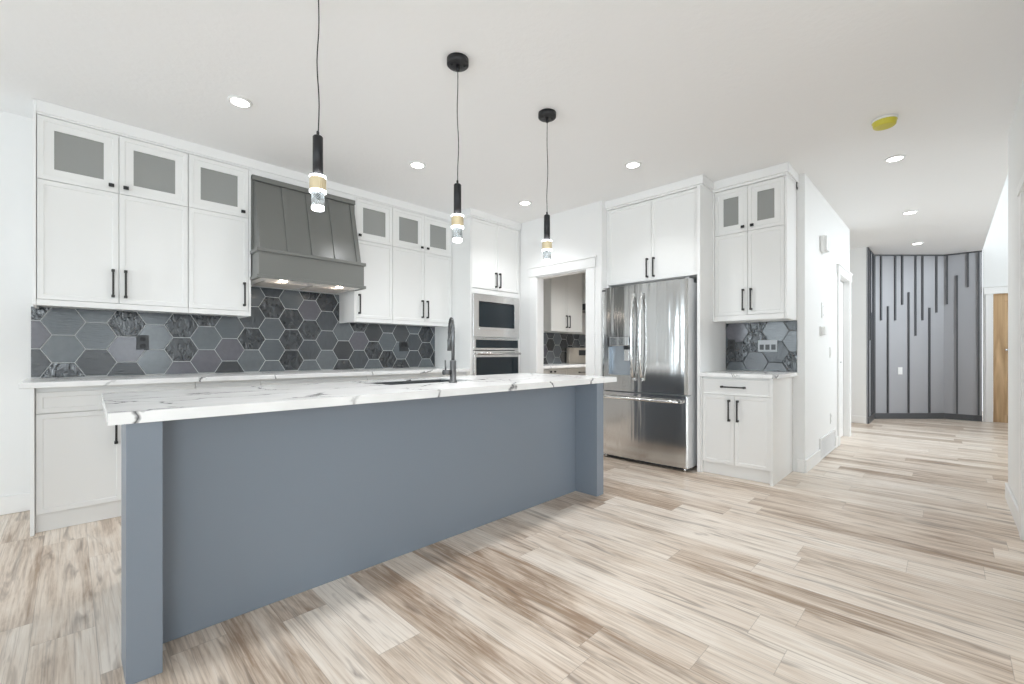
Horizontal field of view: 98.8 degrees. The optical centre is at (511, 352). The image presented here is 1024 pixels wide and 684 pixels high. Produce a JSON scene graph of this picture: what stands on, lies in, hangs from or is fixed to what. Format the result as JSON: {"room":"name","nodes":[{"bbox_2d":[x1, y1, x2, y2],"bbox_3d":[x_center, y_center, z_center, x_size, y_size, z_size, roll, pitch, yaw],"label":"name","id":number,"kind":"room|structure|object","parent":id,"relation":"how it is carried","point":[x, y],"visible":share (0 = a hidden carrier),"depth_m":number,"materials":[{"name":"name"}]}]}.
{"room":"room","nodes":[
{"label":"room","id":0,"kind":"room"},
{"bbox_2d":[0,110,585,496],"bbox_3d":[-1.869,-0.273,4.675,0.120,2.745,10.800,0,0,45],"label":"wall","id":1,"kind":"structure","parent":0,"point":[16,131],"depth_m":3.03,"materials":[{"name":"white paint"}]},
{"bbox_2d":[0,492,29,514],"bbox_3d":[-4.447,1.037,1.983,0.013,0.124,3.108,0,0,45],"label":"baseboard","id":2,"kind":"structure","parent":1,"relation":"attached to","point":[16,503],"depth_m":3.01,"materials":[{"name":"white wood"}]},
{"bbox_2d":[30,388,35,536],"bbox_3d":[-3.110,0.655,2.865,0.665,0.887,0.018,0,0,45],"label":"trim","id":3,"kind":"structure","parent":1,"relation":"attached to","point":[32,390],"depth_m":2.63,"materials":[{"name":"white wood"}]},
{"bbox_2d":[36,114,187,312],"bbox_3d":[-2.919,-0.933,3.248,0.392,1.243,0.802,0,0,45],"label":"upper cabinet","id":4,"kind":"object","parent":1,"relation":"attached to","point":[112,209],"visible":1,"depth_m":3.14,"materials":[{"name":"white paint"}]},
{"bbox_2d":[33,99,355,322],"bbox_3d":[-2.457,-0.978,3.738,0.362,1.332,2.182,0,0,45],"label":"trim","id":5,"kind":"structure","parent":1,"relation":"attached to","point":[347,300],"depth_m":3.72,"materials":[{"name":"white wood"}]},
{"bbox_2d":[180,154,248,315],"bbox_3d":[-2.489,-0.933,3.681,0.392,1.243,0.415,0,0,45],"label":"upper cabinet","id":6,"kind":"object","parent":1,"relation":"attached to","point":[217,191],"visible":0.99,"depth_m":3.58,"materials":[{"name":"white paint"}]},
{"bbox_2d":[31,287,434,377],"bbox_3d":[-2.167,-0.219,4.280,0.009,0.786,3.404,0,0,45],"label":"tile backsplash","id":7,"kind":"structure","parent":1,"relation":"attached to","point":[285,330],"depth_m":3.92,"materials":[{"name":"grey tile"}]},
{"bbox_2d":[136,335,148,349],"bbox_3d":[-2.934,-0.083,3.489,0.010,0.116,0.076,0,0,45],"label":"electrical outlet","id":8,"kind":"object","parent":7,"relation":"attached to","point":[142,341],"visible":1,"depth_m":3.48,"materials":[{"name":"grey plastic"}]},
{"bbox_2d":[400,341,407,350],"bbox_3d":[-1.270,-0.078,5.165,0.010,0.116,0.116,0,0,45],"label":"electrical outlet","id":9,"kind":"object","parent":7,"relation":"attached to","point":[403,344],"visible":1,"depth_m":5.16,"materials":[{"name":"grey plastic"}]},
{"bbox_2d":[36,99,450,222],"bbox_3d":[-2.024,-1.579,4.166,0.373,0.130,3.366,0,0,45],"label":"trim","id":10,"kind":"structure","parent":1,"relation":"attached to","point":[47,109],"depth_m":3.55,"materials":[{"name":"white wood"}]},
{"bbox_2d":[250,174,365,293],"bbox_3d":[-1.942,-1.060,4.106,0.570,0.903,0.942,0,0,45],"label":"range hood","id":11,"kind":"object","parent":1,"relation":"attached to","point":[295,246],"visible":1,"depth_m":3.92,"materials":[{"name":"grey paint"}]},
{"bbox_2d":[355,198,392,323],"bbox_3d":[-1.530,-0.933,4.646,0.392,1.243,0.409,0,0,45],"label":"upper cabinet","id":12,"kind":"object","parent":1,"relation":"attached to","point":[373,220],"visible":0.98,"depth_m":4.58,"materials":[{"name":"white paint"}]},
{"bbox_2d":[377,207,451,326],"bbox_3d":[-1.107,-0.933,5.072,0.392,1.243,0.787,0,0,45],"label":"upper cabinet","id":13,"kind":"object","parent":1,"relation":"attached to","point":[421,244],"visible":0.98,"depth_m":4.97,"materials":[{"name":"white paint"}]},
{"bbox_2d":[543,273,581,332],"bbox_3d":[0.750,-0.940,6.943,0.393,1.220,0.790,0,0,45],"label":"upper cabinet","id":14,"kind":"object","parent":1,"relation":"attached to","point":[562,295],"visible":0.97,"depth_m":6.77,"materials":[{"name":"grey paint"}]},
{"bbox_2d":[543,333,585,363],"bbox_3d":[0.713,-0.073,7.180,0.009,0.503,2.905,0,0,45],"label":"tile backsplash","id":15,"kind":"structure","parent":1,"relation":"attached to","point":[555,345],"depth_m":7.25,"materials":[{"name":"grey tile"}]},
{"bbox_2d":[582,272,585,312],"bbox_3d":[1.341,-1.150,7.456,0.505,0.900,0.730,0,0,45],"label":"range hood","id":16,"kind":"object","parent":1,"relation":"attached to","point":[583,274],"visible":0.07,"depth_m":7.12,"materials":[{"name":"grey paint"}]},
{"bbox_2d":[582,304,585,312],"bbox_3d":[1.341,-0.750,7.456,0.505,0.099,0.730,0,0,45],"label":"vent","id":17,"kind":"object","parent":16,"relation":"attached to","point":[583,305],"depth_m":7.13,"materials":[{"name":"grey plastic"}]},
{"bbox_2d":[0,0,1023,254],"bbox_3d":[2.374,-1.705,2.589,9.080,0.120,13.820,0,0,45],"label":"ceiling","id":18,"kind":"structure","parent":0,"point":[717,90],"depth_m":2.76,"materials":[{"name":"white paint"}]},
{"bbox_2d":[227,95,252,107],"bbox_3d":[-1.777,-1.638,2.868,0.142,0.012,0.142,0,0,45],"label":"recessed light","id":19,"kind":"object","parent":18,"relation":"in","point":[238,101],"visible":1,"depth_m":2.86,"materials":[{"name":"white plastic"}]},
{"bbox_2d":[309,0,325,211],"bbox_3d":[-0.845,-1.133,1.916,0.122,1.022,0.122,0,0,45],"label":"pendant light","id":20,"kind":"object","parent":18,"relation":"hanging from","point":[317,180],"visible":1,"depth_m":1.90,"materials":[{"name":"black metal"}]},
{"bbox_2d":[409,161,425,168],"bbox_3d":[-0.824,-1.638,3.829,0.142,0.012,0.142,0,0,45],"label":"recessed light","id":21,"kind":"object","parent":18,"relation":"in","point":[414,164],"visible":1,"depth_m":3.81,"materials":[{"name":"white plastic"}]},
{"bbox_2d":[447,52,468,242],"bbox_3d":[-0.304,-1.133,2.461,0.122,1.022,0.122,0,0,45],"label":"pendant light","id":22,"kind":"object","parent":18,"relation":"hanging from","point":[457,62],"visible":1,"depth_m":2.44,"materials":[{"name":"black metal"}]},
{"bbox_2d":[519,200,530,204],"bbox_3d":[0.142,-1.638,4.800,0.142,0.012,0.142,0,0,45],"label":"recessed light","id":23,"kind":"object","parent":18,"relation":"in","point":[524,202],"visible":1,"depth_m":4.77,"materials":[{"name":"white plastic"}]},
{"bbox_2d":[538,108,555,262],"bbox_3d":[0.241,-1.133,3.010,0.122,1.022,0.122,0,0,45],"label":"pendant light","id":24,"kind":"object","parent":18,"relation":"hanging from","point":[546,115],"visible":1,"depth_m":2.99,"materials":[{"name":"black metal"}]},
{"bbox_2d":[625,161,640,168],"bbox_3d":[1.056,-1.638,3.829,0.142,0.012,0.142,0,0,45],"label":"recessed light","id":25,"kind":"object","parent":18,"relation":"in","point":[633,164],"visible":1,"depth_m":3.81,"materials":[{"name":"white plastic"}]},
{"bbox_2d":[871,114,897,130],"bbox_3d":[2.622,-1.619,3.090,0.144,0.051,0.144,0,0,45],"label":"smoke detector","id":26,"kind":"object","parent":18,"relation":"attached to","point":[884,122],"visible":1,"depth_m":3.06,"materials":[{"name":"yellow plastic"}]},
{"bbox_2d":[884,154,905,162],"bbox_3d":[3.229,-1.638,3.702,0.142,0.012,0.142,0,0,45],"label":"recessed light","id":27,"kind":"object","parent":18,"relation":"in","point":[894,158],"visible":1,"depth_m":3.69,"materials":[{"name":"white plastic"}]},
{"bbox_2d":[902,210,917,214],"bbox_3d":[4.646,-1.638,5.124,0.142,0.012,0.142,0,0,45],"label":"recessed light","id":28,"kind":"object","parent":18,"relation":"in","point":[911,211],"visible":1,"depth_m":5.11,"materials":[{"name":"white plastic"}]},
{"bbox_2d":[0,411,1023,683],"bbox_3d":[2.534,1.160,3.262,11.400,0.120,16.200,0,0,45],"label":"floor","id":29,"kind":"structure","parent":0,"point":[898,557],"depth_m":2.01,"materials":[{"name":"brown wood"}]},
{"bbox_2d":[35,382,194,532],"bbox_3d":[-2.820,0.656,3.155,0.661,0.886,0.800,0,0,45],"label":"base cabinet","id":30,"kind":"object","parent":29,"relation":"on","point":[78,455],"visible":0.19,"depth_m":2.80,"materials":[{"name":"white paint"}]},
{"bbox_2d":[195,380,260,388],"bbox_3d":[-2.385,0.656,3.593,0.661,0.886,0.428,0,0,45],"label":"base cabinet","id":31,"kind":"object","parent":29,"relation":"on","point":[213,384],"visible":0.02,"depth_m":3.38,"materials":[{"name":"white paint"}]},
{"bbox_2d":[260,376,366,384],"bbox_3d":[-1.911,0.656,4.071,0.661,0.886,0.913,0,0,45],"label":"base cabinet","id":32,"kind":"object","parent":29,"relation":"on","point":[341,378],"visible":0.02,"depth_m":3.83,"materials":[{"name":"white paint"}]},
{"bbox_2d":[19,367,469,388],"bbox_3d":[-1.933,0.194,4.033,0.690,0.034,3.424,0,0,45],"label":"countertop","id":33,"kind":"structure","parent":32,"relation":"on","point":[28,383],"depth_m":3.32,"materials":[{"name":"stone"}]},
{"bbox_2d":[121,383,602,683],"bbox_3d":[-0.625,0.666,2.777,0.991,0.866,2.800,0,0,45],"label":"kitchen island","id":34,"kind":"object","parent":29,"relation":"on","point":[223,518],"visible":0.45,"depth_m":2.05,"materials":[{"name":"grey wood"}]},
{"bbox_2d":[102,373,616,425],"bbox_3d":[-0.573,0.212,2.824,0.993,0.039,3.030,0,0,45],"label":"island countertop","id":35,"kind":"structure","parent":34,"relation":"on","point":[120,408],"depth_m":2.09,"materials":[{"name":"stone"}]},
{"bbox_2d":[375,379,459,384],"bbox_3d":[-0.642,0.303,3.019,0.391,0.202,0.656,0,0,45],"label":"sink","id":36,"kind":"object","parent":35,"relation":"in","point":[434,380],"visible":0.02,"depth_m":3.21,"materials":[{"name":"silver metal"}]},
{"bbox_2d":[442,317,456,382],"bbox_3d":[-0.405,-0.024,2.935,0.092,0.433,0.251,0,0,0],"label":"kitchen faucet","id":37,"kind":"object","parent":35,"relation":"on","point":[451,329],"visible":1,"depth_m":2.87,"materials":[{"name":"grey metal"}]},
{"bbox_2d":[366,373,421,379],"bbox_3d":[-1.373,0.656,4.613,0.661,0.886,0.607,0,0,45],"label":"base cabinet","id":38,"kind":"object","parent":29,"relation":"on","point":[393,376],"visible":0.02,"depth_m":4.40,"materials":[{"name":"white paint"}]},
{"bbox_2d":[421,372,465,377],"bbox_3d":[-0.946,0.656,5.043,0.661,0.886,0.599,0,0,45],"label":"base cabinet","id":39,"kind":"object","parent":29,"relation":"on","point":[424,375],"visible":0.02,"depth_m":4.78,"materials":[{"name":"white paint"}]},
{"bbox_2d":[435,217,519,375],"bbox_3d":[-0.422,-0.226,5.522,0.733,2.649,0.811,0,0,45],"label":"tall cabinet","id":40,"kind":"object","parent":29,"relation":"on","point":[486,260],"visible":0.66,"depth_m":5.19,"materials":[{"name":"white paint"}]},
{"bbox_2d":[461,208,520,230],"bbox_3d":[-0.302,-1.598,5.384,0.352,0.092,0.836,0,0,45],"label":"trim","id":41,"kind":"structure","parent":40,"relation":"on","point":[470,212],"depth_m":5.19,"materials":[{"name":"white wood"}]},
{"bbox_2d":[472,293,518,337],"bbox_3d":[-0.371,-0.437,5.477,0.556,0.502,0.758,0,0,45],"label":"microwave oven","id":42,"kind":"object","parent":40,"relation":"in","point":[492,316],"visible":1,"depth_m":5.25,"materials":[{"name":"silver metal"}]},
{"bbox_2d":[473,338,520,374],"bbox_3d":[-0.370,0.251,5.475,0.659,0.838,0.732,0,0,45],"label":"wall oven","id":43,"kind":"object","parent":40,"relation":"in","point":[490,356],"visible":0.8,"depth_m":5.25,"materials":[{"name":"grey metal"}]},
{"bbox_2d":[543,368,566,374],"bbox_3d":[0.260,0.657,6.263,0.652,0.884,0.945,0,0,45],"label":"base cabinet","id":44,"kind":"object","parent":29,"relation":"on","point":[563,371],"visible":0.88,"depth_m":6.21,"materials":[{"name":"grey paint"}]},
{"bbox_2d":[543,364,585,368],"bbox_3d":[0.525,0.196,6.516,0.677,0.034,1.697,0,0,45],"label":"countertop","id":45,"kind":"structure","parent":44,"relation":"on","point":[545,366],"depth_m":6.33,"materials":[{"name":"stone"}]},
{"bbox_2d":[566,367,585,375],"bbox_3d":[0.858,0.657,6.859,0.661,0.884,0.736,0,0,45],"label":"base cabinet","id":46,"kind":"object","parent":29,"relation":"on","point":[577,370],"visible":0.17,"depth_m":6.56,"materials":[{"name":"grey paint"}]},
{"bbox_2d":[567,348,585,363],"bbox_3d":[1.394,0.504,7.410,0.615,1.189,0.764,0,0,45],"label":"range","id":47,"kind":"object","parent":29,"relation":"on","point":[574,355],"visible":0.19,"depth_m":7.45,"materials":[{"name":"silver metal"}]},
{"bbox_2d":[602,278,696,471],"bbox_3d":[1.499,0.200,4.568,0.924,1.799,0.804,0,0,45],"label":"refrigerator","id":48,"kind":"object","parent":29,"relation":"on","point":[649,330],"visible":0.97,"depth_m":4.27,"materials":[{"name":"silver metal"}]},
{"bbox_2d":[701,376,792,485],"bbox_3d":[2.164,0.656,4.053,0.592,0.886,0.673,0,0,45],"label":"base cabinet","id":49,"kind":"object","parent":29,"relation":"on","point":[747,423],"visible":0.99,"depth_m":3.83,"materials":[{"name":"white paint"}]},
{"bbox_2d":[699,370,797,378],"bbox_3d":[2.178,0.195,4.038,0.630,0.032,0.675,0,0,45],"label":"countertop","id":50,"kind":"structure","parent":49,"relation":"on","point":[741,374],"depth_m":3.83,"materials":[{"name":"stone"}]},
{"bbox_2d":[520,200,606,453],"bbox_3d":[0.324,-0.273,5.442,1.910,2.745,0.100,0,0,45],"label":"wall","id":51,"kind":"structure","parent":0,"point":[579,232],"depth_m":5.05,"materials":[{"name":"white paint"}]},
{"bbox_2d":[527,255,596,375],"bbox_3d":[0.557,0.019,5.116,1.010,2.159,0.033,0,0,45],"label":"trim","id":52,"kind":"structure","parent":51,"relation":"attached to","point":[588,263],"depth_m":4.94,"materials":[{"name":"white wood"}]},
{"bbox_2d":[605,174,713,210],"bbox_3d":[1.606,-1.598,4.632,1.048,0.092,0.637,0,0,45],"label":"trim","id":53,"kind":"structure","parent":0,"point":[690,183],"depth_m":4.33,"materials":[{"name":"white wood"}]},
{"bbox_2d":[725,318,791,371],"bbox_3d":[2.077,-0.273,4.702,1.620,2.745,0.120,0,0,45],"label":"wall","id":54,"kind":"structure","parent":0,"point":[785,319],"depth_m":4.35,"materials":[{"name":"white paint"}]},
{"bbox_2d":[609,188,696,286],"bbox_3d":[1.593,-1.143,4.647,0.992,0.814,0.633,0,0,45],"label":"upper cabinet","id":55,"kind":"object","parent":54,"relation":"attached to","point":[655,240],"visible":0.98,"depth_m":4.42,"materials":[{"name":"white paint"}]},
{"bbox_2d":[697,185,724,471],"bbox_3d":[1.950,-0.226,4.280,0.028,2.650,0.652,0,0,45],"label":"trim","id":56,"kind":"structure","parent":54,"relation":"attached to","point":[710,334],"depth_m":4.13,"materials":[{"name":"white wood"}]},
{"bbox_2d":[715,176,784,321],"bbox_3d":[2.277,-0.923,4.148,0.590,1.243,0.376,0,0,45],"label":"upper cabinet","id":57,"kind":"object","parent":54,"relation":"attached to","point":[749,219],"visible":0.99,"depth_m":4.04,"materials":[{"name":"white paint"}]},
{"bbox_2d":[713,175,796,321],"bbox_3d":[2.290,-0.923,4.157,0.625,1.243,0.347,0,0,45],"label":"trim","id":58,"kind":"structure","parent":57,"relation":"attached to","point":[790,187],"depth_m":3.92,"materials":[{"name":"white wood"}]},
{"bbox_2d":[713,162,798,193],"bbox_3d":[2.284,-1.595,4.139,0.641,0.097,0.382,0,0,45],"label":"trim","id":59,"kind":"structure","parent":57,"relation":"on","point":[784,169],"depth_m":3.97,"materials":[{"name":"white wood"}]},
{"bbox_2d":[726,321,796,371],"bbox_3d":[2.412,-0.063,4.276,0.623,0.474,0.009,0,0,45],"label":"tile backsplash","id":60,"kind":"structure","parent":54,"relation":"attached to","point":[746,356],"depth_m":4.26,"materials":[{"name":"grey tile"}]},
{"bbox_2d":[728,340,734,350],"bbox_3d":[2.221,-0.080,4.447,0.070,0.112,0.010,0,0,45],"label":"electrical outlet","id":61,"kind":"object","parent":60,"relation":"attached to","point":[731,343],"visible":1,"depth_m":4.44,"materials":[{"name":"grey plastic"}]},
{"bbox_2d":[758,340,776,351],"bbox_3d":[2.454,-0.068,4.215,0.166,0.112,0.010,0,0,45],"label":"electrical outlet","id":62,"kind":"object","parent":60,"relation":"attached to","point":[763,345],"visible":1,"depth_m":4.21,"materials":[{"name":"grey plastic"}]},
{"bbox_2d":[792,173,849,471],"bbox_3d":[3.557,-0.273,4.973,0.100,2.745,2.590,0,0,45],"label":"wall","id":63,"kind":"structure","parent":0,"point":[815,385],"depth_m":4.38,"materials":[{"name":"white paint"}]},
{"bbox_2d":[797,459,804,472],"bbox_3d":[2.654,1.040,4.035,0.060,0.119,0.013,0,0,45],"label":"baseboard","id":64,"kind":"structure","parent":63,"relation":"attached to","point":[800,463],"depth_m":4.03,"materials":[{"name":"white wood"}]},
{"bbox_2d":[805,436,837,472],"bbox_3d":[3.263,1.040,4.595,0.013,0.119,1.640,0,0,45],"label":"baseboard","id":65,"kind":"structure","parent":63,"relation":"attached to","point":[813,460],"depth_m":4.21,"materials":[{"name":"white wood"}]},
{"bbox_2d":[821,302,822,317],"bbox_3d":[3.223,-0.443,4.558,0.010,0.160,0.060,0,0,45],"label":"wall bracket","id":66,"kind":"object","parent":63,"relation":"attached to","point":[821,302],"visible":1,"depth_m":4.54,"materials":[{"name":"white plastic"}]},
{"bbox_2d":[820,326,826,335],"bbox_3d":[3.200,-0.227,4.510,0.044,0.098,0.130,0,0,45],"label":"thermostat","id":67,"kind":"object","parent":63,"relation":"attached to","point":[823,330],"visible":1,"depth_m":4.47,"materials":[{"name":"white plastic"}]},
{"bbox_2d":[820,235,829,253],"bbox_3d":[3.224,-1.120,4.521,0.060,0.160,0.160,0,0,45],"label":"door chime","id":68,"kind":"object","parent":63,"relation":"attached to","point":[824,239],"visible":1,"depth_m":4.47,"materials":[{"name":"white plastic"}]},
{"bbox_2d":[819,429,835,459],"bbox_3d":[3.434,0.984,4.767,0.013,0.220,0.855,0,0,45],"label":"air vent","id":69,"kind":"object","parent":63,"relation":"in","point":[827,443],"visible":1,"depth_m":4.75,"materials":[{"name":"white metal"}]},
{"bbox_2d":[840,281,842,437],"bbox_3d":[4.138,0.081,5.544,0.090,2.022,0.710,0,0,45],"label":"door","id":70,"kind":"structure","parent":63,"relation":"in","point":[841,283],"depth_m":5.73,"materials":[{"name":"white wood"}]},
{"bbox_2d":[837,263,852,445],"bbox_3d":[4.175,0.025,5.501,0.031,2.149,1.000,0,0,45],"label":"trim","id":71,"kind":"structure","parent":63,"relation":"attached to","point":[842,271],"depth_m":5.31,"materials":[{"name":"white wood"}]},
{"bbox_2d":[850,247,866,423],"bbox_3d":[5.016,-0.273,7.393,1.500,2.745,0.120,0,0,45],"label":"wall","id":72,"kind":"structure","parent":0,"point":[858,256],"depth_m":6.88,"materials":[{"name":"white paint"}]},
{"bbox_2d":[851,415,864,423],"bbox_3d":[4.968,1.042,7.345,1.480,0.114,0.013,0,0,45],"label":"baseboard","id":73,"kind":"structure","parent":72,"relation":"attached to","point":[854,419],"depth_m":6.89,"materials":[{"name":"white wood"}]},
{"bbox_2d":[867,247,981,423],"bbox_3d":[6.540,-0.273,7.218,2.138,2.745,0.603,0,0,-7],"label":"wall","id":74,"kind":"structure","parent":0,"point":[924,312],"depth_m":7.34,"materials":[{"name":"grey paint"}]},
{"bbox_2d":[983,175,1007,421],"bbox_3d":[8.414,-1.250,6.259,2.320,4.700,0.120,0,0,45],"label":"wall","id":75,"kind":"structure","parent":0,"point":[995,249],"depth_m":6.93,"materials":[{"name":"white paint"}]},
{"bbox_2d":[983,285,1007,421],"bbox_3d":[7.920,0.019,6.642,1.090,2.159,0.031,0,0,45],"label":"trim","id":76,"kind":"structure","parent":75,"relation":"attached to","point":[989,291],"depth_m":6.97,"materials":[{"name":"white wood"}]},
{"bbox_2d":[993,293,1007,422],"bbox_3d":[7.944,0.081,6.669,0.854,2.031,0.090,0,0,45],"label":"door","id":77,"kind":"structure","parent":75,"relation":"in","point":[1000,301],"depth_m":6.92,"materials":[{"name":"brown wood"}]},
{"bbox_2d":[1008,79,1023,506],"bbox_3d":[2.941,-0.273,2.428,0.108,2.745,2.390,0,0,45],"label":"wall","id":78,"kind":"structure","parent":0,"point":[1016,132],"depth_m":2.99,"materials":[{"name":"white paint"}]},
{"bbox_2d":[1005,482,1018,531],"bbox_3d":[3.407,1.040,2.985,0.014,0.117,0.968,0,0,45],"label":"baseboard","id":79,"kind":"structure","parent":78,"relation":"attached to","point":[1013,506],"depth_m":2.94,"materials":[{"name":"white wood"}]},
{"bbox_2d":[1017,172,1023,540],"bbox_3d":[2.717,0.050,2.221,0.134,2.099,1.120,0,0,45],"label":"trim","id":80,"kind":"structure","parent":78,"relation":"attached to","point":[1020,189],"depth_m":2.58,"materials":[{"name":"white wood"}]},
{"bbox_3d":[1.251,-0.272,5.099,0.110,2.745,0.720,0,0,45],"label":"wall","id":81,"kind":"structure","parent":0,"visible":0},
{"bbox_2d":[607,211,610,287],"bbox_3d":[1.066,-1.111,4.820,0.016,0.881,0.058,0,0,45],"label":"trim","id":82,"kind":"structure","parent":81,"relation":"attached to","point":[607,211],"depth_m":4.80,"materials":[{"name":"white wood"}]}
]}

